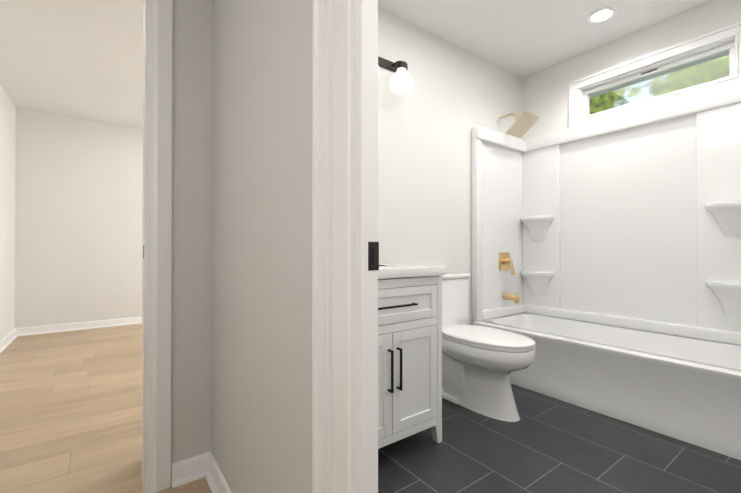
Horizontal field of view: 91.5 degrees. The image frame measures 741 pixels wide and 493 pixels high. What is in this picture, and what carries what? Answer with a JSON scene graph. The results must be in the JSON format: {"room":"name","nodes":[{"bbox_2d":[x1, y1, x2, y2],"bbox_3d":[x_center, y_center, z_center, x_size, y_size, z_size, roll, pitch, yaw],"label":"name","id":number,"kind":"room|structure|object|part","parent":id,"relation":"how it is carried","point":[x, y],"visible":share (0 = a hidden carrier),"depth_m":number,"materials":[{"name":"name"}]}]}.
{"room":"hallway","nodes":[
{"label":"hallway","id":0,"kind":"room"},
{"bbox_2d":[0,84,15,339],"bbox_3d":[-1.842,-0.299,1.007,0.120,2.580,7.770,0,0,-36],"label":"wall","id":1,"kind":"structure","parent":0,"point":[7,198],"depth_m":3.76,"materials":[{"name":"paint"}]},
{"bbox_2d":[0,328,18,352],"bbox_3d":[-2.864,0.957,2.526,0.029,0.087,3.800,0,0,-36],"label":"baseboard","id":2,"kind":"structure","parent":1,"relation":"attached to","point":[14,333],"depth_m":3.77,"materials":[{"name":"white wood"}]},
{"bbox_2d":[15,108,142,327],"bbox_3d":[-2.044,-0.272,5.597,4.970,2.580,0.120,0,0,-36],"label":"wall","id":3,"kind":"structure","parent":0,"point":[78,218],"depth_m":4.40,"materials":[{"name":"paint"}]},
{"bbox_2d":[19,316,141,335],"bbox_3d":[-2.049,0.974,5.495,4.850,0.087,0.029,0,0,-36],"label":"baseboard","id":4,"kind":"structure","parent":3,"relation":"attached to","point":[131,320],"depth_m":4.39,"materials":[{"name":"white wood"}]},
{"bbox_2d":[0,323,211,492],"bbox_3d":[0.181,1.024,2.435,5.100,0.050,7.900,0,0,-36],"label":"floor","id":5,"kind":"structure","parent":0,"point":[70,405],"depth_m":2.16,"materials":[{"name":"brown wood"}]},
{"bbox_2d":[171,0,211,463],"bbox_3d":[-0.874,-0.295,1.665,0.280,2.580,0.290,0,0,-36],"label":"wall","id":6,"kind":"structure","parent":0,"point":[191,226],"depth_m":1.56,"materials":[{"name":"paint"}]},
{"bbox_2d":[141,0,147,492],"bbox_3d":[-1.244,-0.067,1.289,0.760,2.120,0.122,0,0,-36],"label":"liner","id":7,"kind":"object","parent":6,"relation":"attached to","point":[145,2],"depth_m":1.46,"materials":[{"name":"white wood"}]},
{"bbox_2d":[211,0,312,492],"bbox_3d":[-0.350,-0.298,1.153,0.040,2.580,1.155,0,0,-36],"label":"wall","id":8,"kind":"structure","parent":0,"point":[261,256],"depth_m":1.08,"materials":[{"name":"paint"}]},
{"bbox_2d":[198,451,231,492],"bbox_3d":[-0.424,0.949,1.179,0.040,0.087,1.014,0,0,-36],"label":"baseboard","id":9,"kind":"structure","parent":8,"relation":"attached to","point":[208,468],"depth_m":1.52,"materials":[{"name":"white wood"}]},
{"bbox_2d":[146,0,354,492],"bbox_3d":[-0.538,-0.107,0.455,1.085,2.190,2.060,0,0,-36],"label":"door frame","id":10,"kind":"structure","parent":8,"relation":"attached to","point":[333,309],"depth_m":0.75,"materials":[{"name":"white wood"}]},
{"bbox_2d":[355,0,378,492],"bbox_3d":[0.219,-0.038,0.372,0.045,2.050,0.775,0,0,-36],"label":"door frame","id":11,"kind":"structure","parent":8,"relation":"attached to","point":[366,247],"depth_m":0.67,"materials":[{"name":"white wood"}]},
{"bbox_2d":[0,0,728,128],"bbox_3d":[0.181,-1.630,2.450,5.100,0.100,7.900,0,0,-36],"label":"ceiling","id":12,"kind":"structure","parent":0,"point":[82,59],"depth_m":2.74,"materials":[{"name":"paint"}]},
{"bbox_2d":[587,7,616,23],"bbox_3d":[1.579,-1.576,2.469,0.176,0.008,0.176,0,0,-36],"label":"recessed light","id":13,"kind":"object","parent":12,"relation":"in","point":[602,15],"visible":1,"depth_m":2.46,"materials":[{"name":"white plastic"}]},
{"bbox_2d":[378,7,521,324],"bbox_3d":[0.348,-0.289,2.663,2.870,2.580,0.120,0,0,-36],"label":"wall","id":14,"kind":"structure","parent":0,"point":[441,109],"depth_m":2.67,"materials":[{"name":"paint"}]},
{"bbox_2d":[378,56,413,95],"bbox_3d":[-0.033,-1.119,2.198,0.720,0.256,0.189,0,0,-36],"label":"sconce","id":15,"kind":"object","parent":14,"relation":"attached to","point":[388,64],"depth_m":2.31,"materials":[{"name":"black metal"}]},
{"bbox_3d":[-0.024,-1.073,2.186,0.720,0.164,0.160,0,0,-36],"label":"vanity light fixture shade","id":16,"kind":"part","parent":15,"relation":"part of","materials":[{"name":"white glass"}]},
{"bbox_2d":[496,111,539,137],"bbox_3d":[1.208,-1.037,3.025,0.216,0.220,0.317,0,0,-36],"label":"shower head","id":17,"kind":"object","parent":14,"relation":"attached to","point":[524,122],"visible":1,"depth_m":2.97},
{"bbox_2d":[378,384,740,492],"bbox_3d":[1.039,1.020,1.693,2.890,0.050,2.490,0,0,-36],"label":"floor","id":18,"kind":"structure","parent":0,"point":[545,444],"depth_m":1.70,"materials":[{"name":"tile"}]},
{"bbox_2d":[378,263,445,448],"bbox_3d":[-0.065,0.466,1.882,0.674,1.061,0.631,0,0,-36],"label":"bathroom vanity","id":19,"kind":"object","parent":18,"relation":"on","point":[409,349],"visible":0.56,"depth_m":1.72,"materials":[{"name":"white paint"}]},
{"bbox_2d":[438,272,534,421],"bbox_3d":[0.662,0.593,2.322,0.426,0.812,0.782,0,0,-36],"label":"toilet","id":20,"kind":"object","parent":18,"relation":"on","point":[480,364],"visible":0.81,"depth_m":2.18,"materials":[{"name":"white ceramic"}]},
{"bbox_2d":[472,313,740,459],"bbox_3d":[1.611,0.800,2.464,0.751,0.400,1.677,0,0,-36],"label":"bathtub","id":21,"kind":"object","parent":18,"relation":"on","point":[686,389],"visible":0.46,"depth_m":2.12,"materials":[{"name":"white plastic"}]},
{"bbox_2d":[522,0,740,139],"bbox_3d":[2.180,-0.290,2.461,0.150,2.580,2.370,0,0,-36],"label":"wall","id":22,"kind":"structure","parent":0,"point":[553,81],"depth_m":2.81,"materials":[{"name":"paint"}]},
{"bbox_2d":[471,85,740,344],"bbox_3d":[1.613,-0.186,2.472,0.748,1.569,1.678,0,0,-36],"label":"tub surround","id":23,"kind":"object","parent":22,"relation":"attached to","point":[631,220],"visible":1,"depth_m":2.69,"materials":[{"name":"white plastic"}]},
{"bbox_2d":[499,252,515,274],"bbox_3d":[1.192,0.145,3.107,0.156,0.190,0.096,0,0,-36],"label":"valve","id":24,"kind":"object","parent":23,"relation":"attached to","point":[505,262],"visible":1,"depth_m":3.11,"materials":[{"name":"gold metal"}]},
{"bbox_2d":[503,292,519,303],"bbox_3d":[1.208,0.433,3.093,0.066,0.094,0.134,0,0,-36],"label":"tub spout","id":25,"kind":"object","parent":23,"relation":"attached to","point":[509,296],"visible":1,"depth_m":3.07,"materials":[{"name":"gold metal"}]},
{"bbox_2d":[569,21,740,128],"bbox_3d":[2.020,-1.172,2.627,0.129,0.394,1.060,0,0,-36],"label":"transom","id":26,"kind":"object","parent":22,"relation":"in","point":[579,107],"visible":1,"depth_m":2.55,"materials":[{"name":"white"}]},
{"label":"outside","id":27,"kind":"structure","parent":0,"visible":0},
{"bbox_2d":[590,55,729,113],"bbox_3d":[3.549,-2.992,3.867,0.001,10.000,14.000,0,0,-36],"label":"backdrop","id":28,"kind":"structure","parent":27,"point":[710,69],"depth_m":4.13,"materials":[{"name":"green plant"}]}
]}

